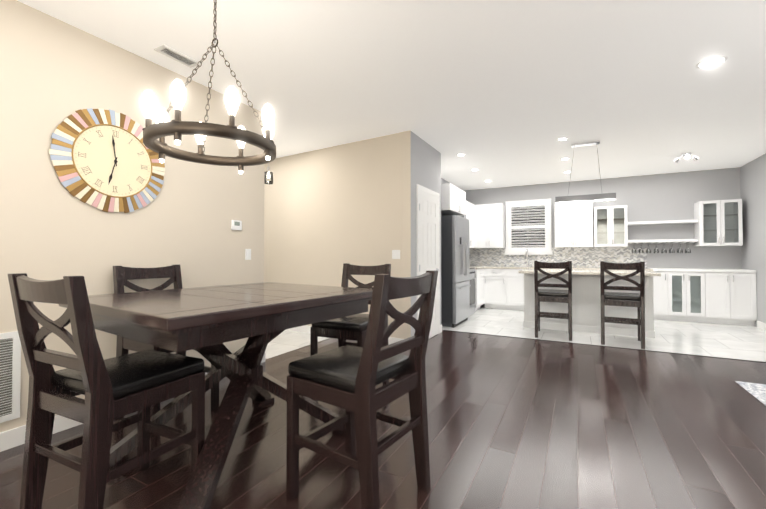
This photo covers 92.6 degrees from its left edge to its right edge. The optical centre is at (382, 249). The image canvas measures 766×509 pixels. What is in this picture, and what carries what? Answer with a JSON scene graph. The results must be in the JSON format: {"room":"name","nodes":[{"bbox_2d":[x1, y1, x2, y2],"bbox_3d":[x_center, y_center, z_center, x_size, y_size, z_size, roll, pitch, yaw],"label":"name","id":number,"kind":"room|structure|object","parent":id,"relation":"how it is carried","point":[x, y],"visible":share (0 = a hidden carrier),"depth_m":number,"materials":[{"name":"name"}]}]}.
{"room":"dining room","nodes":[
{"label":"dining room","id":0,"kind":"room"},
{"bbox_2d":[0,0,264,431],"bbox_3d":[-2.429,-0.173,2.050,0.120,2.740,4.550,0,-1,28],"label":"wall","id":1,"kind":"structure","parent":0,"point":[55,73],"depth_m":2.64,"materials":[{"name":"beige paint"}]},
{"bbox_2d":[0,331,20,422],"bbox_3d":[-2.369,0.761,2.010,0.012,0.530,0.560,0,-1,28],"label":"air vent grille","id":2,"kind":"object","parent":1,"relation":"attached to","point":[10,361],"visible":0.98,"depth_m":2.22,"materials":[{"name":"white metal"}]},
{"bbox_2d":[49,108,164,212],"bbox_3d":[-1.989,-0.654,2.711,0.038,0.759,0.756,0,-1,28],"label":"round clock","id":3,"kind":"object","parent":1,"relation":"attached to","point":[105,160],"visible":1,"depth_m":2.66,"materials":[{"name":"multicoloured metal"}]},
{"bbox_2d":[231,220,241,230],"bbox_3d":[-1.477,-0.249,3.692,0.022,0.100,0.120,0,-1,28],"label":"thermostat","id":4,"kind":"object","parent":1,"relation":"attached to","point":[236,224],"visible":1,"depth_m":3.68,"materials":[{"name":"white plastic"}]},
{"bbox_2d":[245,249,250,259],"bbox_3d":[-1.409,0.046,3.829,0.010,0.115,0.075,0,-1,28],"label":"light switch","id":5,"kind":"object","parent":1,"relation":"attached to","point":[247,254],"visible":1,"depth_m":3.82,"materials":[{"name":"white plastic"}]},
{"bbox_2d":[265,330,327,358],"bbox_3d":[-2.814,1.263,4.481,3.000,0.060,4.220,0,-1,28],"label":"floor","id":6,"kind":"structure","parent":0,"point":[284,341],"depth_m":4.90,"materials":[{"name":"beige tile"}]},
{"bbox_2d":[264,132,401,338],"bbox_3d":[-1.506,-0.117,5.840,4.230,2.740,0.120,-1,-1,32],"label":"wall","id":7,"kind":"structure","parent":0,"point":[329,212],"depth_m":5.25,"materials":[{"name":"beige paint"}]},
{"bbox_2d":[286,325,403,344],"bbox_3d":[-1.485,1.197,5.729,4.352,0.110,0.355,0,-1,28],"label":"baseboard","id":8,"kind":"structure","parent":7,"relation":"attached to","point":[306,329],"depth_m":5.50,"materials":[{"name":"white wood"}]},
{"bbox_2d":[392,250,399,258],"bbox_3d":[0.167,0.059,4.695,0.120,0.115,0.010,-1,-1,32],"label":"light switch","id":9,"kind":"object","parent":7,"relation":"attached to","point":[395,254],"visible":1,"depth_m":4.69,"materials":[{"name":"white plastic"}]},
{"bbox_2d":[0,330,765,508],"bbox_3d":[0.692,1.223,1.786,5.720,0.060,7.150,0,-1,28],"label":"floor","id":10,"kind":"structure","parent":0,"point":[518,423],"depth_m":2.27,"materials":[{"name":"brown wood"}]},
{"bbox_2d":[8,273,204,508],"bbox_3d":[-1.225,0.646,1.680,0.474,1.090,0.592,0,-1,25],"label":"chair","id":11,"kind":"object","parent":10,"relation":"on","point":[114,388],"visible":0.98,"depth_m":1.53,"materials":[{"name":"brown wood"}]},
{"bbox_2d":[0,352,265,451],"bbox_3d":[-2.368,1.141,2.023,0.032,0.110,4.534,0,-1,28],"label":"baseboard","id":12,"kind":"structure","parent":10,"relation":"on","point":[12,438],"depth_m":2.25,"materials":[{"name":"white wood"}]},
{"bbox_2d":[113,264,218,435],"bbox_3d":[-1.601,0.662,2.715,0.592,1.090,0.474,-1,-1,31],"label":"chair","id":13,"kind":"object","parent":10,"relation":"on","point":[122,275],"visible":0.29,"depth_m":2.74,"materials":[{"name":"brown wood"}]},
{"bbox_2d":[59,282,372,508],"bbox_3d":[-0.892,0.732,2.245,1.200,0.935,1.400,-1,-1,34],"label":"dining table","id":14,"kind":"object","parent":10,"relation":"on","point":[206,322],"visible":0.85,"depth_m":1.91,"materials":[{"name":"brown wood"}]},
{"bbox_2d":[310,263,390,399],"bbox_3d":[-0.260,0.668,3.140,0.474,1.090,0.592,0,-1,24],"label":"chair","id":15,"kind":"object","parent":10,"relation":"on","point":[342,330],"visible":0.46,"depth_m":2.97,"materials":[{"name":"brown wood"}]},
{"bbox_2d":[286,270,437,508],"bbox_3d":[-0.099,0.648,1.798,0.592,1.090,0.474,-1,-1,35],"label":"chair","id":16,"kind":"object","parent":10,"relation":"on","point":[348,378],"visible":1,"depth_m":1.68,"materials":[{"name":"brown wood"}]},
{"bbox_2d":[444,330,765,362],"bbox_3d":[2.899,1.234,4.662,4.420,0.004,0.024,0,-1,28],"label":"threshold strip","id":17,"kind":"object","parent":10,"relation":"on","point":[610,346],"depth_m":4.62,"materials":[{"name":"brown wood"}]},
{"bbox_2d":[735,381,765,405],"bbox_3d":[3.576,1.201,2.740,1.180,0.012,0.800,0,-1,28],"label":"rug","id":18,"kind":"object","parent":10,"relation":"on","point":[757,391],"visible":1,"depth_m":3.15,"materials":[{"name":"white fabric"}]},
{"bbox_2d":[17,0,765,189],"bbox_3d":[0.141,-1.575,3.990,9.020,0.120,10.750,0,-1,28],"label":"ceiling","id":19,"kind":"structure","parent":0,"point":[503,93],"depth_m":3.15,"materials":[{"name":"white paint"}]},
{"bbox_2d":[154,44,200,67],"bbox_3d":[-1.619,-1.525,2.892,0.130,0.012,0.300,0,-1,28],"label":"ceiling vent","id":20,"kind":"object","parent":19,"relation":"in","point":[173,54],"visible":1,"depth_m":2.88,"materials":[{"name":"white metal"}]},
{"bbox_2d":[141,0,275,173],"bbox_3d":[-0.921,-1.012,2.003,0.650,1.063,0.650,0,-1,28],"label":"ring chandelier","id":21,"kind":"object","parent":19,"relation":"hanging from","point":[163,127],"visible":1,"depth_m":1.83,"materials":[{"name":"brown metal"}]},
{"bbox_2d":[264,163,272,184],"bbox_3d":[-1.596,-1.210,5.105,0.130,0.574,0.130,0,-1,28],"label":"pendant light","id":22,"kind":"object","parent":19,"relation":"hanging from","point":[268,174],"visible":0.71,"depth_m":5.08,"materials":[{"name":"silver metal"}]},
{"bbox_2d":[557,137,567,140],"bbox_3d":[2.426,-1.496,4.943,0.140,0.008,0.140,0,-1,28],"label":"recessed light","id":23,"kind":"object","parent":19,"relation":"in","point":[562,139],"visible":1,"depth_m":4.95,"materials":[{"name":"white"}]},
{"bbox_2d":[571,140,599,154],"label":"light","id":24,"kind":"object","parent":19,"relation":"hanging from","point":[597,142],"depth_m":5.10,"materials":[{"name":"silver metal"}]},
{"bbox_2d":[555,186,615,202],"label":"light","id":25,"kind":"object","parent":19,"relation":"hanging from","point":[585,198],"depth_m":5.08,"materials":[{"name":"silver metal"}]},
{"bbox_2d":[674,152,698,162],"bbox_3d":[4.671,-1.429,5.613,0.304,0.121,0.286,0,-1,28],"label":"spotlight fixture","id":26,"kind":"object","parent":19,"relation":"attached to","point":[687,155],"visible":1,"depth_m":5.61,"materials":[{"name":"silver metal"}]},
{"bbox_2d":[696,55,727,68],"bbox_3d":[2.673,-1.525,2.978,0.194,0.008,0.194,0,-1,28],"label":"recessed light","id":27,"kind":"object","parent":19,"relation":"in","point":[711,62],"visible":1,"depth_m":2.97,"materials":[{"name":"white"}]},
{"bbox_2d":[402,130,440,338],"bbox_3d":[0.363,-0.126,5.237,0.580,2.740,1.160,0,-1,28],"label":"wall","id":28,"kind":"structure","parent":0,"point":[421,162],"depth_m":4.66,"materials":[{"name":"grey paint"}]},
{"bbox_2d":[416,184,439,337],"bbox_3d":[0.659,0.195,5.115,0.053,2.095,0.850,0,-1,28],"label":"door","id":29,"kind":"structure","parent":28,"relation":"attached to","point":[428,226],"depth_m":5.14,"materials":[{"name":"white wood"}]},
{"bbox_2d":[441,178,463,190],"bbox_3d":[0.901,-0.099,6.995,0.120,2.740,4.530,0,-1,28],"label":"wall","id":30,"kind":"structure","parent":0,"point":[443,181],"depth_m":7.59,"materials":[{"name":"grey paint"}]},
{"bbox_2d":[441,183,460,214],"bbox_3d":[0.927,-0.855,6.261,0.618,0.431,0.517,0,-1,28],"label":"upper cabinet","id":31,"kind":"object","parent":30,"relation":"attached to","point":[450,194],"depth_m":5.99,"materials":[{"name":"white wood"}]},
{"bbox_2d":[441,191,464,215],"bbox_3d":[1.125,-0.850,6.634,0.618,0.431,0.518,0,-1,28],"label":"upper cabinet","id":32,"kind":"object","parent":30,"relation":"attached to","point":[462,192],"depth_m":6.59,"materials":[{"name":"white wood"}]},
{"bbox_2d":[457,195,468,218],"bbox_3d":[1.361,-0.750,7.254,0.452,0.611,0.760,0,-1,28],"label":"upper cabinet","id":33,"kind":"object","parent":30,"relation":"attached to","point":[466,215],"depth_m":7.80,"materials":[{"name":"white wood"}]},
{"bbox_2d":[469,202,476,246],"bbox_3d":[1.848,-0.543,8.240,0.384,0.996,0.550,0,-1,28],"label":"upper cabinet","id":34,"kind":"object","parent":30,"relation":"attached to","point":[472,208],"depth_m":8.25,"materials":[{"name":"white wood"}]},
{"bbox_2d":[464,167,740,304],"bbox_3d":[4.249,-0.088,7.713,5.120,2.740,0.120,0,-1,28],"label":"wall","id":35,"kind":"structure","parent":0,"point":[666,196],"depth_m":7.06,"materials":[{"name":"grey paint"}]},
{"bbox_2d":[477,204,492,246],"bbox_3d":[2.322,-0.540,8.449,0.373,0.996,0.395,0,-1,28],"label":"upper cabinet","id":36,"kind":"object","parent":35,"relation":"attached to","point":[484,236],"depth_m":8.30,"materials":[{"name":"white wood"}]},
{"bbox_2d":[489,203,504,246],"bbox_3d":[2.560,-0.541,8.349,0.372,0.996,0.350,0,-1,28],"label":"upper cabinet","id":37,"kind":"object","parent":35,"relation":"attached to","point":[496,210],"depth_m":8.18,"materials":[{"name":"white wood"}]},
{"bbox_2d":[505,198,552,254],"bbox_3d":[3.229,-0.502,8.154,0.990,1.220,0.065,0,-1,28],"label":"window shutters","id":38,"kind":"object","parent":35,"relation":"attached to","point":[528,224],"visible":1,"depth_m":8.15,"materials":[{"name":"white wood"}]},
{"bbox_2d":[469,247,646,267],"bbox_3d":[3.557,0.159,8.005,3.620,0.412,0.007,0,-1,28],"label":"backsplash","id":39,"kind":"structure","parent":35,"relation":"attached to","point":[585,256],"depth_m":7.78,"materials":[{"name":"tile"}]},
{"bbox_2d":[555,203,576,246],"bbox_3d":[3.831,-0.512,7.673,0.405,0.916,0.350,0,-1,28],"label":"upper cabinet","id":40,"kind":"object","parent":35,"relation":"attached to","point":[565,213],"depth_m":7.52,"materials":[{"name":"white wood"}]},
{"bbox_2d":[577,201,596,246],"bbox_3d":[4.117,-0.514,7.521,0.472,0.916,0.350,0,-1,28],"label":"upper cabinet","id":41,"kind":"object","parent":35,"relation":"attached to","point":[587,224],"depth_m":7.35,"materials":[{"name":"white wood"}]},
{"bbox_2d":[628,219,697,252],"bbox_3d":[5.267,-0.241,6.956,1.060,0.608,0.260,0,-1,28],"label":"floating shelves","id":42,"kind":"object","parent":35,"relation":"attached to","point":[658,241],"visible":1,"depth_m":6.88,"materials":[{"name":"white wood"}]},
{"bbox_2d":[442,305,765,361],"bbox_3d":[3.417,1.290,6.255,5.100,0.060,3.300,0,-1,28],"label":"floor","id":43,"kind":"structure","parent":0,"point":[742,342],"depth_m":5.33,"materials":[{"name":"white tile"}]},
{"bbox_2d":[441,215,470,327],"bbox_3d":[1.090,0.352,6.418,0.743,1.820,0.850,0,-1,28],"label":"fridge","id":44,"kind":"object","parent":43,"relation":"on","point":[455,286],"visible":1,"depth_m":5.99,"materials":[{"name":"silver metal"}]},
{"bbox_2d":[470,268,476,314],"bbox_3d":[1.445,0.764,7.192,0.638,1.020,0.760,0,-1,28],"label":"range","id":45,"kind":"object","parent":43,"relation":"on","point":[472,291],"visible":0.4,"depth_m":7.21,"materials":[{"name":"silver metal"}]},
{"bbox_2d":[474,269,485,310],"bbox_3d":[1.808,0.844,7.845,0.664,0.880,0.707,0,-1,28],"label":"base cabinet","id":46,"kind":"object","parent":43,"relation":"on","point":[480,282],"depth_m":7.72,"materials":[{"name":"white wood"}]},
{"bbox_2d":[470,266,485,268],"bbox_3d":[1.787,0.384,7.843,0.624,0.040,0.672,0,-1,28],"label":"countertop","id":47,"kind":"structure","parent":46,"relation":"on","point":[476,267],"depth_m":7.90,"materials":[{"name":"beige stone"}]},
{"bbox_2d":[486,269,509,309],"bbox_3d":[2.572,0.848,8.143,0.534,0.880,0.662,0,-1,28],"label":"base cabinet","id":48,"kind":"object","parent":43,"relation":"on","point":[497,280],"depth_m":7.88,"materials":[{"name":"white wood"}]},
{"bbox_2d":[486,265,581,268],"bbox_3d":[3.416,0.382,7.717,3.620,0.040,0.623,0,-1,28],"label":"countertop","id":49,"kind":"structure","parent":48,"relation":"on","point":[527,266],"depth_m":7.82,"materials":[{"name":"beige stone"}]},
{"bbox_2d":[510,269,523,310],"bbox_3d":[2.979,0.846,7.952,0.595,0.880,0.619,0,-1,28],"label":"base cabinet","id":50,"kind":"object","parent":43,"relation":"on","point":[516,279],"depth_m":7.71,"materials":[{"name":"white wood"}]},
{"bbox_2d":[534,261,571,340],"bbox_3d":[2.475,0.701,5.319,0.474,1.090,0.592,0,-1,26],"label":"stool","id":51,"kind":"object","parent":43,"relation":"on","point":[552,295],"visible":1,"depth_m":5.14,"materials":[{"name":"brown wood"}]},
{"bbox_2d":[523,273,654,337],"bbox_3d":[3.220,0.814,5.868,1.744,0.880,0.724,0,-1,28],"label":"kitchen island","id":52,"kind":"object","parent":43,"relation":"on","point":[586,304],"depth_m":5.53,"materials":[{"name":"white paint"}]},
{"bbox_2d":[518,269,660,276],"bbox_3d":[3.213,0.353,5.862,1.840,0.042,1.010,0,-1,28],"label":"island countertop","id":53,"kind":"structure","parent":52,"relation":"on","point":[589,273],"depth_m":5.54,"materials":[{"name":"beige stone"}]},
{"bbox_2d":[600,261,644,348],"bbox_3d":[3.182,0.694,4.887,0.474,1.090,0.592,-1,-1,31],"label":"stool","id":54,"kind":"object","parent":43,"relation":"on","point":[637,300],"visible":1,"depth_m":4.71,"materials":[{"name":"brown wood"}]},
{"bbox_2d":[645,269,657,319],"bbox_3d":[4.880,0.830,6.942,0.430,0.880,0.619,0,-1,28],"label":"base cabinet","id":55,"kind":"object","parent":43,"relation":"on","point":[655,278],"depth_m":6.58,"materials":[{"name":"white wood"}]},
{"bbox_2d":[658,269,673,320],"bbox_3d":[5.112,0.829,6.818,0.325,0.880,0.619,0,-1,28],"label":"base cabinet","id":56,"kind":"object","parent":43,"relation":"on","point":[665,281],"depth_m":6.52,"materials":[{"name":"white wood"}]},
{"bbox_2d":[674,269,709,322],"bbox_3d":[5.430,0.826,6.650,0.625,0.880,0.619,0,-1,28],"label":"base cabinet","id":57,"kind":"object","parent":43,"relation":"on","point":[691,286],"depth_m":6.35,"materials":[{"name":"white wood"}]},
{"bbox_2d":[706,269,756,325],"bbox_3d":[5.914,0.822,6.392,0.703,0.880,0.619,0,-1,28],"label":"base cabinet","id":58,"kind":"object","parent":43,"relation":"on","point":[715,296],"depth_m":6.10,"materials":[{"name":"white wood"}]},
{"bbox_2d":[740,153,765,326],"bbox_3d":[4.000,-0.175,1.918,0.120,2.740,10.350,0,-1,28],"label":"wall","id":59,"kind":"structure","parent":0,"point":[753,196],"depth_m":5.96,"materials":[{"name":"grey paint"}]},
{"bbox_2d":[757,321,765,330],"bbox_3d":[3.789,1.136,1.642,0.014,0.110,9.700,0,-1,28],"label":"baseboard","id":60,"kind":"structure","parent":59,"relation":"attached to","point":[761,325],"depth_m":5.78,"materials":[{"name":"white wood"}]}
]}

